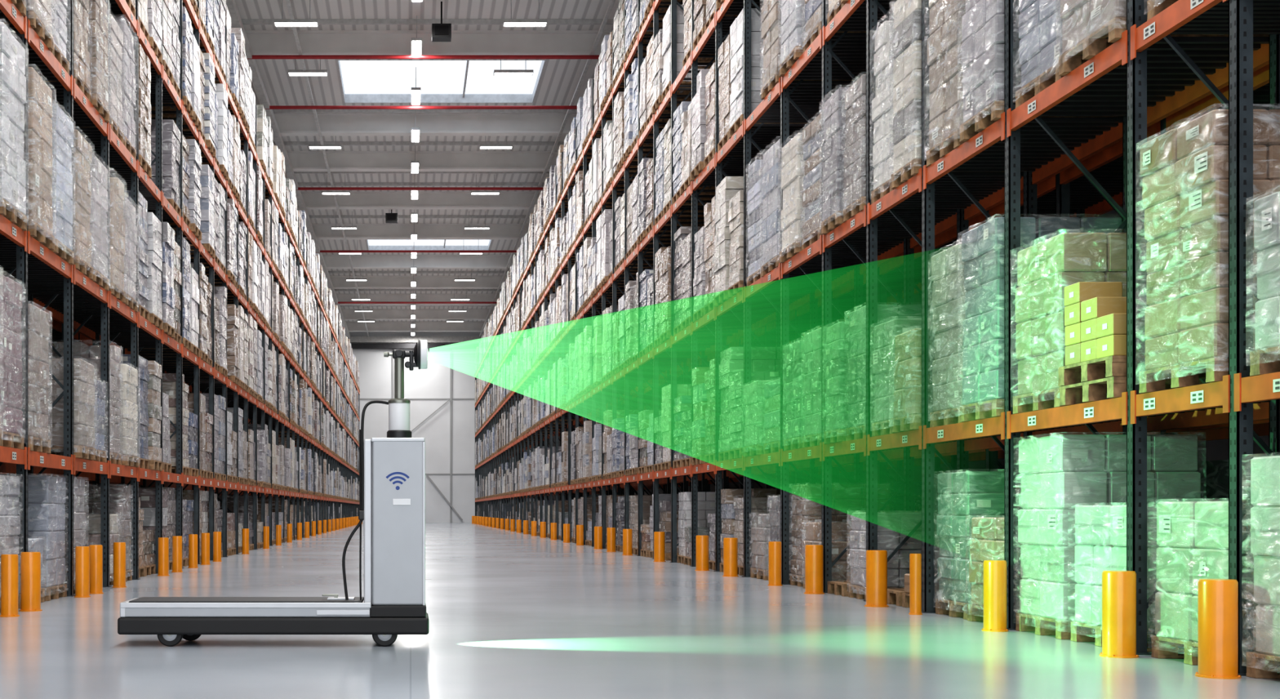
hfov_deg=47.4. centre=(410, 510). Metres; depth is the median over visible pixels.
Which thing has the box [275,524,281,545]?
bollard
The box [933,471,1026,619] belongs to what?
load
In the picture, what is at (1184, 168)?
load
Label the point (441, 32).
loudspeakers
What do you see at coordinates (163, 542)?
bollard
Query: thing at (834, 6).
load
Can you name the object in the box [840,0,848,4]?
load
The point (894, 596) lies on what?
pallet
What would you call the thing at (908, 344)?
load
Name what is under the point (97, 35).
load
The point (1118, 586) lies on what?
bollard
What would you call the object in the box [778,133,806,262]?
load
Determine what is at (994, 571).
bollard
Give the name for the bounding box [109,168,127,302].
load
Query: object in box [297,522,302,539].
bollard
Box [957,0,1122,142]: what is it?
load
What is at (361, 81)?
skylight window
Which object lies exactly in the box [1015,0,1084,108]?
load
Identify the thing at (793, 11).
load
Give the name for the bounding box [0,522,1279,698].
floor
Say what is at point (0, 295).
load
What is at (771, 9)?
load
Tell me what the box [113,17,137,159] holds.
load
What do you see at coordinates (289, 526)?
bollard
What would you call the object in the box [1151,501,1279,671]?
load
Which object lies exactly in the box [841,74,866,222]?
load
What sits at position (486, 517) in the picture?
bollard
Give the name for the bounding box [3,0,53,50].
load
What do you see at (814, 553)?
bollard
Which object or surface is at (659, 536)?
bollard
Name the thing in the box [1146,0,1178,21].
load
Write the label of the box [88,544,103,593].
bollard
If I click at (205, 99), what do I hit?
packaged goods
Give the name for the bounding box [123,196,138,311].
load
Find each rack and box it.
[0,0,359,595]
[475,0,1279,675]
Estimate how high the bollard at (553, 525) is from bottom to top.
0.585 m
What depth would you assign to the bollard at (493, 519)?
83.51 m
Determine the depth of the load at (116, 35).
19.18 m
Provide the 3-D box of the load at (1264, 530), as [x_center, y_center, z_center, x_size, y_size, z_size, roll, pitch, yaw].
[5.580,0.331,8.195,1.167,1.335,0.900,0,0,0]
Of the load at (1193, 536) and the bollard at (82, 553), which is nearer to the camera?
the load at (1193, 536)
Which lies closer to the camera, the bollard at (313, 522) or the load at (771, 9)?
the load at (771, 9)
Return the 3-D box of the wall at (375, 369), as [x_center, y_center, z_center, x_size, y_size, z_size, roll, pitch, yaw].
[0.500,-6.950,116.100,19.000,15.900,0.200,0,0,0]
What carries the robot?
on the floor
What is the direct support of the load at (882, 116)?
on the rack at (1024, 163)
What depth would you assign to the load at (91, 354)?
19.13 m
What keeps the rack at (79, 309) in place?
on the floor
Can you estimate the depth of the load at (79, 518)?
17.30 m
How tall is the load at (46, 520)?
1.405 m
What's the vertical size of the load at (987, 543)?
0.955 m
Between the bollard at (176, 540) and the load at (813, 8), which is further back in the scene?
the bollard at (176, 540)
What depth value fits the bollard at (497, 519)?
79.61 m
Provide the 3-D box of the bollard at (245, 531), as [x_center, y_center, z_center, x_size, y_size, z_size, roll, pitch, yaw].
[-3.790,0.708,32.800,0.185,0.585,0.185,0,0,0]
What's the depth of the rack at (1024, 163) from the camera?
14.19 m
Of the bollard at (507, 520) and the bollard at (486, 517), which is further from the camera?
the bollard at (486, 517)
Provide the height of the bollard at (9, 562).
0.585 m
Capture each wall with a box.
[307,331,530,522]
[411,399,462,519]
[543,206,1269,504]
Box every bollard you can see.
[0,554,19,617]
[18,551,42,611]
[74,546,90,597]
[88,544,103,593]
[112,542,126,587]
[157,537,169,575]
[171,535,182,572]
[188,533,198,568]
[200,532,210,564]
[212,531,222,561]
[242,528,248,554]
[262,525,269,548]
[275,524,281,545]
[286,523,292,542]
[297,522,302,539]
[304,521,309,537]
[311,520,315,535]
[317,520,321,533]
[322,519,327,533]
[327,519,331,531]
[332,518,335,530]
[335,518,339,529]
[338,517,342,528]
[342,517,345,528]
[345,517,348,527]
[347,516,351,526]
[352,516,355,524]
[355,515,357,524]
[476,515,479,524]
[479,515,482,524]
[481,516,484,524]
[484,516,488,525]
[488,516,491,526]
[491,517,495,527]
[495,517,499,528]
[500,518,504,528]
[505,518,509,529]
[510,519,515,531]
[516,519,521,532]
[523,520,528,533]
[531,520,536,535]
[540,521,546,537]
[550,522,556,539]
[563,523,569,542]
[575,524,584,545]
[594,526,602,548]
[606,527,616,551]
[622,528,633,555]
[653,531,666,561]
[694,534,710,570]
[722,537,738,576]
[767,541,782,585]
[804,544,824,593]
[864,549,888,606]
[908,553,922,614]
[981,560,1008,631]
[1099,569,1138,657]
[1195,577,1241,678]
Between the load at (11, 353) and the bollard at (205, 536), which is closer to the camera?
the load at (11, 353)
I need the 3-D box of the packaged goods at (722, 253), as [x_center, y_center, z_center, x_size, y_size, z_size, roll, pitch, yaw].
[6.239,-5.710,57.103,2.580,13.416,108.622,0,0,0]
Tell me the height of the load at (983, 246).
1.715 m
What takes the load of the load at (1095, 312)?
on the rack at (1024, 163)
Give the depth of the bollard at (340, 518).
77.43 m
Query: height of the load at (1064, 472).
1.605 m
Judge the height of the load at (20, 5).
1.805 m
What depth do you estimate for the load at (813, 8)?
17.91 m
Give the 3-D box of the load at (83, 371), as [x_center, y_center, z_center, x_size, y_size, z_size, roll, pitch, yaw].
[-4.443,-1.217,17.258,1.167,1.188,0.904,0,0,0]
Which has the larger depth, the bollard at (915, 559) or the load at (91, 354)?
the load at (91, 354)
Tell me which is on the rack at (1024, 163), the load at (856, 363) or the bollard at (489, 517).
the load at (856, 363)
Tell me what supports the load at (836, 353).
on the rack at (1024, 163)
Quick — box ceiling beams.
[247,55,599,303]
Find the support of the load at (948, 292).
on the rack at (1024, 163)
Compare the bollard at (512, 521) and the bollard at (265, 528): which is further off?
the bollard at (512, 521)
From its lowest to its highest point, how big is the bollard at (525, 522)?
0.585 m
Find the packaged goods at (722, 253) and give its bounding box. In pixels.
[474,0,1228,574]
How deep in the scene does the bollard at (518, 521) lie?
64.02 m
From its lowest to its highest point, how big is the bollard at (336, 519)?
0.585 m
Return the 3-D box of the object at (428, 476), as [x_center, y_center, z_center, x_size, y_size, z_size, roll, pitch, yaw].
[1.411,-4.097,115.800,5.673,9.868,0.120,0,0,0]
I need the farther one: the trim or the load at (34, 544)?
the trim
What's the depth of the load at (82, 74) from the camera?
17.21 m
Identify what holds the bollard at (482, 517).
on the floor
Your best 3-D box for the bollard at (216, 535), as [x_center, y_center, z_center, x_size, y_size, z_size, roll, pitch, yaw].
[-3.790,0.708,28.000,0.185,0.585,0.185,0,0,0]
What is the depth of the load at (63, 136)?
16.11 m
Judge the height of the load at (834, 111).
1.606 m
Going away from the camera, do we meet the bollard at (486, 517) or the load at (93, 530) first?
the load at (93, 530)
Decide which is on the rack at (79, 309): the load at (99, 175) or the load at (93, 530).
the load at (99, 175)
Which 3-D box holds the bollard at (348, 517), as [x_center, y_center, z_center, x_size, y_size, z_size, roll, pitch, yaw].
[-3.790,0.708,88.300,0.200,0.585,0.200,0,0,0]
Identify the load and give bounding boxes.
[0,22,28,231]
[0,273,26,448]
[0,295,3,444]
[0,474,23,613]
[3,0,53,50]
[10,0,26,16]
[12,473,67,600]
[27,66,56,249]
[27,303,52,453]
[27,537,44,601]
[44,0,92,102]
[46,357,97,459]
[48,341,122,464]
[50,0,69,75]
[50,103,75,264]
[50,476,88,593]
[56,380,107,462]
[73,129,94,279]
[73,484,133,581]
[84,514,119,584]
[87,0,111,122]
[88,153,110,290]
[109,13,124,144]
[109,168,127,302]
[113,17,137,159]
[118,364,140,466]
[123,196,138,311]
[742,380,773,456]
[746,160,764,286]
[749,513,771,579]
[760,0,853,99]
[760,138,791,276]
[763,377,780,453]
[766,496,796,582]
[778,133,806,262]
[779,0,806,76]
[782,339,805,450]
[789,482,889,586]
[800,113,822,250]
[800,327,822,447]
[801,0,866,52]
[802,520,853,587]
[819,87,849,234]
[822,321,850,443]
[826,0,844,25]
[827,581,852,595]
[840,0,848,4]
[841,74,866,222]
[844,304,921,440]
[846,510,947,599]
[869,21,895,204]
[870,318,921,436]
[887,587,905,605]
[888,0,921,188]
[888,328,936,432]
[902,573,940,611]
[924,0,980,166]
[928,242,967,426]
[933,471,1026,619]
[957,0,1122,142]
[958,216,1122,422]
[967,516,1026,621]
[1010,232,1149,413]
[1013,433,1206,639]
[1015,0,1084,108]
[1057,281,1203,405]
[1058,0,1269,75]
[1067,503,1184,651]
[1135,105,1279,392]
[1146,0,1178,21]
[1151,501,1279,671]
[1241,455,1279,677]
[1245,191,1279,375]
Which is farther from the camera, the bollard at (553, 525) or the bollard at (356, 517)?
the bollard at (356, 517)
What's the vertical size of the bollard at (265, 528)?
0.585 m
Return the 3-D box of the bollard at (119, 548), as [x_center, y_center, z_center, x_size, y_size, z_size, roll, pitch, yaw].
[-3.790,0.708,18.600,0.185,0.585,0.185,0,0,0]
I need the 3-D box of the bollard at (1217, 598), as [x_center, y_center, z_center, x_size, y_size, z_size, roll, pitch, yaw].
[4.860,0.708,8.600,0.245,0.585,0.245,0,0,0]
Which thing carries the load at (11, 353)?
on the rack at (79, 309)
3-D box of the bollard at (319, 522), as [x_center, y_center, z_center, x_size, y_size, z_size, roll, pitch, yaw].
[-3.790,0.708,59.500,0.200,0.585,0.200,0,0,0]
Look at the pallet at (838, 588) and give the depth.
16.88 m
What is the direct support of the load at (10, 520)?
on the floor
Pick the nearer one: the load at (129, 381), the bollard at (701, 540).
the load at (129, 381)
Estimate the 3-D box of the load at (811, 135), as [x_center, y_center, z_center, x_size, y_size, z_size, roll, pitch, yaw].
[5.569,-4.114,17.932,1.166,1.562,0.897,0,0,0]
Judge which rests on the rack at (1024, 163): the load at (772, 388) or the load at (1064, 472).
the load at (772, 388)
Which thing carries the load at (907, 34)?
on the rack at (1024, 163)
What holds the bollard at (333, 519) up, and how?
on the floor
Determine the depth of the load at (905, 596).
14.71 m
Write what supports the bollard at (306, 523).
on the floor
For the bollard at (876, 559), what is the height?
0.585 m
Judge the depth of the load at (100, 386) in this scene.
18.24 m
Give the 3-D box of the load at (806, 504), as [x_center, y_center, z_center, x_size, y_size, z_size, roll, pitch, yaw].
[5.655,0.321,18.813,1.177,1.355,0.884,0,0,0]
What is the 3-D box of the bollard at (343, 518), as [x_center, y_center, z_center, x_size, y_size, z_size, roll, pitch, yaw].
[-3.790,0.708,81.100,0.200,0.585,0.200,0,0,0]
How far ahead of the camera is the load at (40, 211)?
15.12 m
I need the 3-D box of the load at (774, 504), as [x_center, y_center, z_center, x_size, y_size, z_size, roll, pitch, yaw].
[5.645,0.391,19.925,1.164,1.215,0.964,0,0,0]
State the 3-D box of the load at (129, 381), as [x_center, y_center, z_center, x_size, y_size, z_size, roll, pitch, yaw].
[-4.466,-1.335,20.201,1.165,1.424,0.932,0,0,0]
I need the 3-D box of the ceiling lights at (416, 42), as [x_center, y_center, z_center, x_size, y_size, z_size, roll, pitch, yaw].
[0.000,-14.425,53.500,7.860,0.850,121.760,0,0,0]
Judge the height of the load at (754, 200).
1.826 m
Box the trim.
[349,336,481,522]
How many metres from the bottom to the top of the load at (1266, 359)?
1.065 m
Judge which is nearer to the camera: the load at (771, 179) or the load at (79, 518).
the load at (79, 518)
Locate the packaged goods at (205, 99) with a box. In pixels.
[120,0,359,577]
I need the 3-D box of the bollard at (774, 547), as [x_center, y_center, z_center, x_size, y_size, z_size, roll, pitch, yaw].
[4.860,0.708,19.050,0.195,0.585,0.195,0,0,0]
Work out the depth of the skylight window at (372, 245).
82.08 m
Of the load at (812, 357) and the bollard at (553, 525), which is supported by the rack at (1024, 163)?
the load at (812, 357)
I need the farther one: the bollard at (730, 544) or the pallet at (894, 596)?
the bollard at (730, 544)
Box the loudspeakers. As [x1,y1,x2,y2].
[385,1,451,222]
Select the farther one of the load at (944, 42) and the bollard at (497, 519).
the bollard at (497, 519)
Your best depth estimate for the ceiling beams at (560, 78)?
50.98 m
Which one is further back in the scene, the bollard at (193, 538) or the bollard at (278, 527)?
the bollard at (278, 527)
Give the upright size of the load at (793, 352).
1.415 m
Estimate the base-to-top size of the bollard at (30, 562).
0.585 m
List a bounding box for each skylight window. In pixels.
[336,60,546,102]
[366,240,492,250]
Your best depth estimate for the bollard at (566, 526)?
44.41 m
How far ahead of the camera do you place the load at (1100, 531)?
10.55 m
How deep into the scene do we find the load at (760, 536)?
20.75 m
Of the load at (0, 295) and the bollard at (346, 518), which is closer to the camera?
the load at (0, 295)
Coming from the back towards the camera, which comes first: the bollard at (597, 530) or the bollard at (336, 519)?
the bollard at (336, 519)
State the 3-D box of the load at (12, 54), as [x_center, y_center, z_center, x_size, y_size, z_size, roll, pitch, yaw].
[-4.465,-3.785,14.159,1.164,1.865,0.952,0,0,0]
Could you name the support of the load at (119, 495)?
on the floor
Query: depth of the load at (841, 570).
17.96 m
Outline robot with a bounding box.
[117,339,429,645]
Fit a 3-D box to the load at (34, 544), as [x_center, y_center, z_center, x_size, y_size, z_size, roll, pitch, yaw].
[-4.557,0.640,15.226,1.159,0.715,0.946,0,0,0]
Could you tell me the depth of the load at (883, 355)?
15.16 m
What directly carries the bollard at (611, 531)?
on the floor
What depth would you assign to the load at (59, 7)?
16.17 m
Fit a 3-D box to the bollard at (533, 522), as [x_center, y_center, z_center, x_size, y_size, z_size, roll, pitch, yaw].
[4.860,0.708,56.300,0.250,0.585,0.250,0,0,0]
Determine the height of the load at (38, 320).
1.545 m
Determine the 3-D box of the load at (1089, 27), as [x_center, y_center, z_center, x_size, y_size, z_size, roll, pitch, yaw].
[5.524,-4.375,10.521,1.174,2.085,0.963,0,0,0]
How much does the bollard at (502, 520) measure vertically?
0.585 m
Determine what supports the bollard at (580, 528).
on the floor
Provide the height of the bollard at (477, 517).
0.585 m
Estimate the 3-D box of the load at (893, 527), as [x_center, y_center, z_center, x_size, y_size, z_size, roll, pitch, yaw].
[5.608,0.500,16.151,1.168,0.995,0.771,0,0,0]
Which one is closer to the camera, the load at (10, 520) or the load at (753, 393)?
the load at (10, 520)
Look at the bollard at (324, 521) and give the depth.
63.02 m
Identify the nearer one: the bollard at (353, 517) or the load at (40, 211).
the load at (40, 211)
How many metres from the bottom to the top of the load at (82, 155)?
1.665 m
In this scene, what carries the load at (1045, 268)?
on the rack at (1024, 163)
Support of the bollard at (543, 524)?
on the floor
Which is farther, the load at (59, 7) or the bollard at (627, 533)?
the bollard at (627, 533)
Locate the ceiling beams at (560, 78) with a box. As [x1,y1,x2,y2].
[231,0,619,321]
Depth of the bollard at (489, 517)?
87.40 m
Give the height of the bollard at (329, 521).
0.585 m

